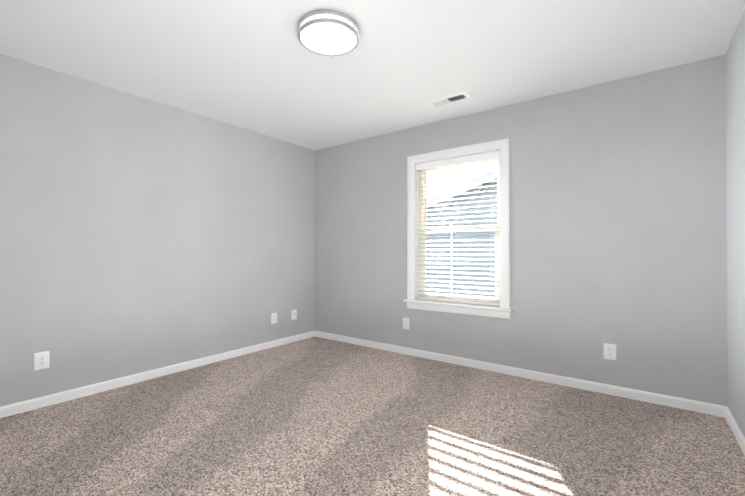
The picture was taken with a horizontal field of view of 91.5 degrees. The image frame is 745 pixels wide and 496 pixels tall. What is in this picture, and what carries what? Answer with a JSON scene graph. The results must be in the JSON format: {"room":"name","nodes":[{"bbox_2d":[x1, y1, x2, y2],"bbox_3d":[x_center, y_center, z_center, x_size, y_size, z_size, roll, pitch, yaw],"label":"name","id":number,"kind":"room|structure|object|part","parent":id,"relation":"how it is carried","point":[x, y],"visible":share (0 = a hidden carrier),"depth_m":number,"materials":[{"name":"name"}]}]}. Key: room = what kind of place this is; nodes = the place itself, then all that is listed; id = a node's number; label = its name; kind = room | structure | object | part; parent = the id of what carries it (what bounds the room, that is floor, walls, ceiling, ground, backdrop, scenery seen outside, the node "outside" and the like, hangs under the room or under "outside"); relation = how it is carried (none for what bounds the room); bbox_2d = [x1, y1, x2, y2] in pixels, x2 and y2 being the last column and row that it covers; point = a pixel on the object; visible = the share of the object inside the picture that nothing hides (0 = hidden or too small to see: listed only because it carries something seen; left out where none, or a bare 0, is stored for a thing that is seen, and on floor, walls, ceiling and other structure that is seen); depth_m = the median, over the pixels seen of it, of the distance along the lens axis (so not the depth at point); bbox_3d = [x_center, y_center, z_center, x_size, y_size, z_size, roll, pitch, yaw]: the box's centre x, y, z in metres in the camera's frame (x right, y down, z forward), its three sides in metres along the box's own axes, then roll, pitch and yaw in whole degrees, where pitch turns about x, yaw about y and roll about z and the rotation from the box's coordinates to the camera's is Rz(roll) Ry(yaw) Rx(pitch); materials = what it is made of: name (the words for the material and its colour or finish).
{"room":"empty bedroom","nodes":[
{"label":"empty bedroom","id":0,"kind":"room"},
{"bbox_2d":[0,54,314,406],"bbox_3d":[-1.910,-0.085,3.351,0.160,2.440,3.970,0,0,37],"label":"wall","id":1,"kind":"structure","parent":0,"point":[138,234],"depth_m":3.06,"materials":[{"name":"grey paint"}]},
{"bbox_2d":[34,351,48,370],"bbox_3d":[-2.364,0.800,2.593,0.009,0.124,0.083,0,0,37],"label":"electrical outlet","id":2,"kind":"object","parent":1,"relation":"attached to","point":[41,360],"visible":1,"depth_m":2.59,"materials":[{"name":"white plastic"}]},
{"bbox_2d":[0,331,314,417],"bbox_3d":[-1.840,1.098,3.292,0.014,0.073,3.650,0,0,37],"label":"baseboard","id":3,"kind":"structure","parent":1,"relation":"attached to","point":[32,404],"depth_m":3.04,"materials":[{"name":"white paint"}]},
{"bbox_2d":[271,313,276,323],"bbox_3d":[-1.146,0.811,4.233,0.009,0.124,0.083,0,0,37],"label":"electrical outlet","id":4,"kind":"object","parent":1,"relation":"attached to","point":[273,318],"visible":1,"depth_m":4.22,"materials":[{"name":"white plastic"}]},
{"bbox_2d":[291,309,296,319],"bbox_3d":[-0.962,0.812,4.473,0.017,0.124,0.083,0,0,37],"label":"outlet","id":5,"kind":"object","parent":1,"relation":"attached to","point":[293,314],"visible":1,"depth_m":4.47,"materials":[{"name":"white plastic"}]},
{"bbox_2d":[0,336,744,495],"bbox_3d":[-0.276,1.187,2.130,4.229,0.120,3.970,0,0,37],"label":"floor","id":6,"kind":"structure","parent":0,"point":[315,416],"depth_m":2.17,"materials":[{"name":"carpet"}]},
{"bbox_2d":[0,0,744,149],"bbox_3d":[-0.276,-1.373,2.147,4.229,0.120,3.970,0,0,37],"label":"ceiling","id":7,"kind":"structure","parent":0,"point":[254,66],"depth_m":2.41,"materials":[{"name":"white paint"}]},
{"bbox_2d":[298,10,358,58],"bbox_3d":[-0.261,-1.258,2.166,0.363,0.110,0.362,0,0,37],"label":"ceiling light","id":8,"kind":"object","parent":7,"relation":"attached to","point":[330,33],"visible":1,"depth_m":2.08,"materials":[{"name":"white glass"}]},
{"bbox_2d":[427,92,470,107],"bbox_3d":[0.666,-1.299,3.180,0.355,0.014,0.150,0,0,37],"label":"ceiling vent","id":9,"kind":"object","parent":7,"relation":"in","point":[454,98],"visible":1,"depth_m":3.17,"materials":[{"name":"white metal"}]},
{"bbox_2d":[315,55,727,405],"bbox_3d":[0.859,-0.083,3.668,3.909,2.440,0.160,0,0,37],"label":"wall","id":10,"kind":"structure","parent":0,"point":[618,228],"depth_m":2.94,"materials":[{"name":"grey paint"}]},
{"bbox_2d":[403,317,408,329],"bbox_3d":[0.361,0.809,3.927,0.083,0.124,0.009,0,0,37],"label":"electrical outlet","id":11,"kind":"object","parent":10,"relation":"attached to","point":[405,323],"visible":1,"depth_m":3.92,"materials":[{"name":"white plastic"}]},
{"bbox_2d":[403,138,512,319],"bbox_3d":[0.845,-0.180,3.649,1.122,1.643,0.216,0,0,37],"label":"window","id":12,"kind":"structure","parent":10,"relation":"in","point":[421,199],"depth_m":3.61,"materials":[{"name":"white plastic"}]},
{"bbox_2d":[416,150,499,305],"bbox_3d":[0.833,-0.191,3.633,0.888,1.441,0.074,0,0,37],"label":"window blinds","id":13,"kind":"object","parent":12,"relation":"attached to","point":[494,155],"visible":0.9,"depth_m":3.61,"materials":[{"name":"white plastic"}]},
{"bbox_3d":[0.839,0.522,3.637,0.884,0.016,0.050,0,0,37],"label":"rail","id":14,"kind":"part","parent":13,"relation":"part of","materials":[{"name":"white plastic"}]},
{"bbox_3d":[0.876,0.154,3.688,0.832,0.724,0.027,0,0,37],"label":"window sash","id":15,"kind":"part","parent":12,"relation":"part of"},
{"bbox_3d":[0.876,0.148,3.688,0.760,0.644,0.003,0,0,37],"label":"sash glass","id":16,"kind":"part","parent":12,"relation":"part of","materials":[{"name":"clear glass"}]},
{"bbox_3d":[0.898,-0.526,3.722,0.832,0.717,0.027,0,0,37],"label":"window sash","id":17,"kind":"part","parent":12,"relation":"part of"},
{"bbox_3d":[0.898,-0.528,3.722,0.780,0.653,0.003,0,0,37],"label":"sash glass","id":18,"kind":"part","parent":12,"relation":"part of","materials":[{"name":"clear glass"}]},
{"bbox_2d":[315,331,727,416],"bbox_3d":[0.807,1.100,3.591,3.909,0.073,0.014,0,0,37],"label":"baseboard","id":19,"kind":"structure","parent":10,"relation":"attached to","point":[684,404],"depth_m":3.06,"materials":[{"name":"white paint"}]},
{"bbox_2d":[604,343,615,360],"bbox_3d":[1.848,0.802,2.823,0.083,0.124,0.009,0,0,37],"label":"electrical outlet","id":20,"kind":"object","parent":10,"relation":"attached to","point":[609,351],"visible":1,"depth_m":2.82,"materials":[{"name":"white plastic"}]},
{"bbox_2d":[725,10,744,436],"bbox_3d":[1.357,-0.100,0.925,0.160,2.440,3.970,0,0,37],"label":"wall","id":21,"kind":"structure","parent":0,"point":[735,134],"depth_m":2.19,"materials":[{"name":"grey paint"}]},
{"bbox_2d":[725,407,744,455],"bbox_3d":[1.287,1.083,0.970,0.014,0.073,3.650,0,0,37],"label":"baseboard","id":22,"kind":"structure","parent":21,"relation":"attached to","point":[736,430],"depth_m":2.16,"materials":[{"name":"white paint"}]},
{"label":"outside","id":23,"kind":"structure","parent":0,"visible":0},
{"bbox_3d":[20.288,4.473,33.081,80.000,0.300,69.400,0,0,37],"label":"lawn","id":24,"kind":"structure","parent":23,"visible":0},
{"bbox_2d":[427,171,444,199],"bbox_3d":[-0.337,0.117,9.272,5.139,8.220,4.663,0,0,37],"label":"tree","id":25,"kind":"object","parent":24,"relation":"on","point":[428,182],"depth_m":9.08,"materials":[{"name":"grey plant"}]},
{"bbox_2d":[426,178,496,296],"bbox_3d":[10.910,0.425,10.413,24.000,8.110,11.020,0,0,37],"label":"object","id":26,"kind":"structure","parent":24,"relation":"on","point":[470,211],"depth_m":9.81,"materials":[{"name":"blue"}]},
{"bbox_2d":[427,169,496,200],"bbox_3d":[10.916,-1.695,10.435,24.700,3.971,11.700,0,0,37],"label":"roof","id":27,"kind":"structure","parent":26,"relation":"on","point":[462,185],"depth_m":9.49,"materials":[{"name":"white"}]},
{"bbox_2d":[427,171,496,293],"bbox_3d":[7.523,0.246,5.854,24.700,7.810,0.380,0,0,37],"label":"trim","id":28,"kind":"structure","parent":26,"relation":"attached to","point":[435,200],"depth_m":9.71,"materials":[{"name":"white"}]},
{"bbox_2d":[426,162,496,239],"bbox_3d":[1.616,-0.310,10.116,6.575,9.086,5.254,0,0,37],"label":"tree","id":29,"kind":"object","parent":24,"relation":"on","point":[453,195],"depth_m":9.25,"materials":[{"name":"grey plant"}]}
]}

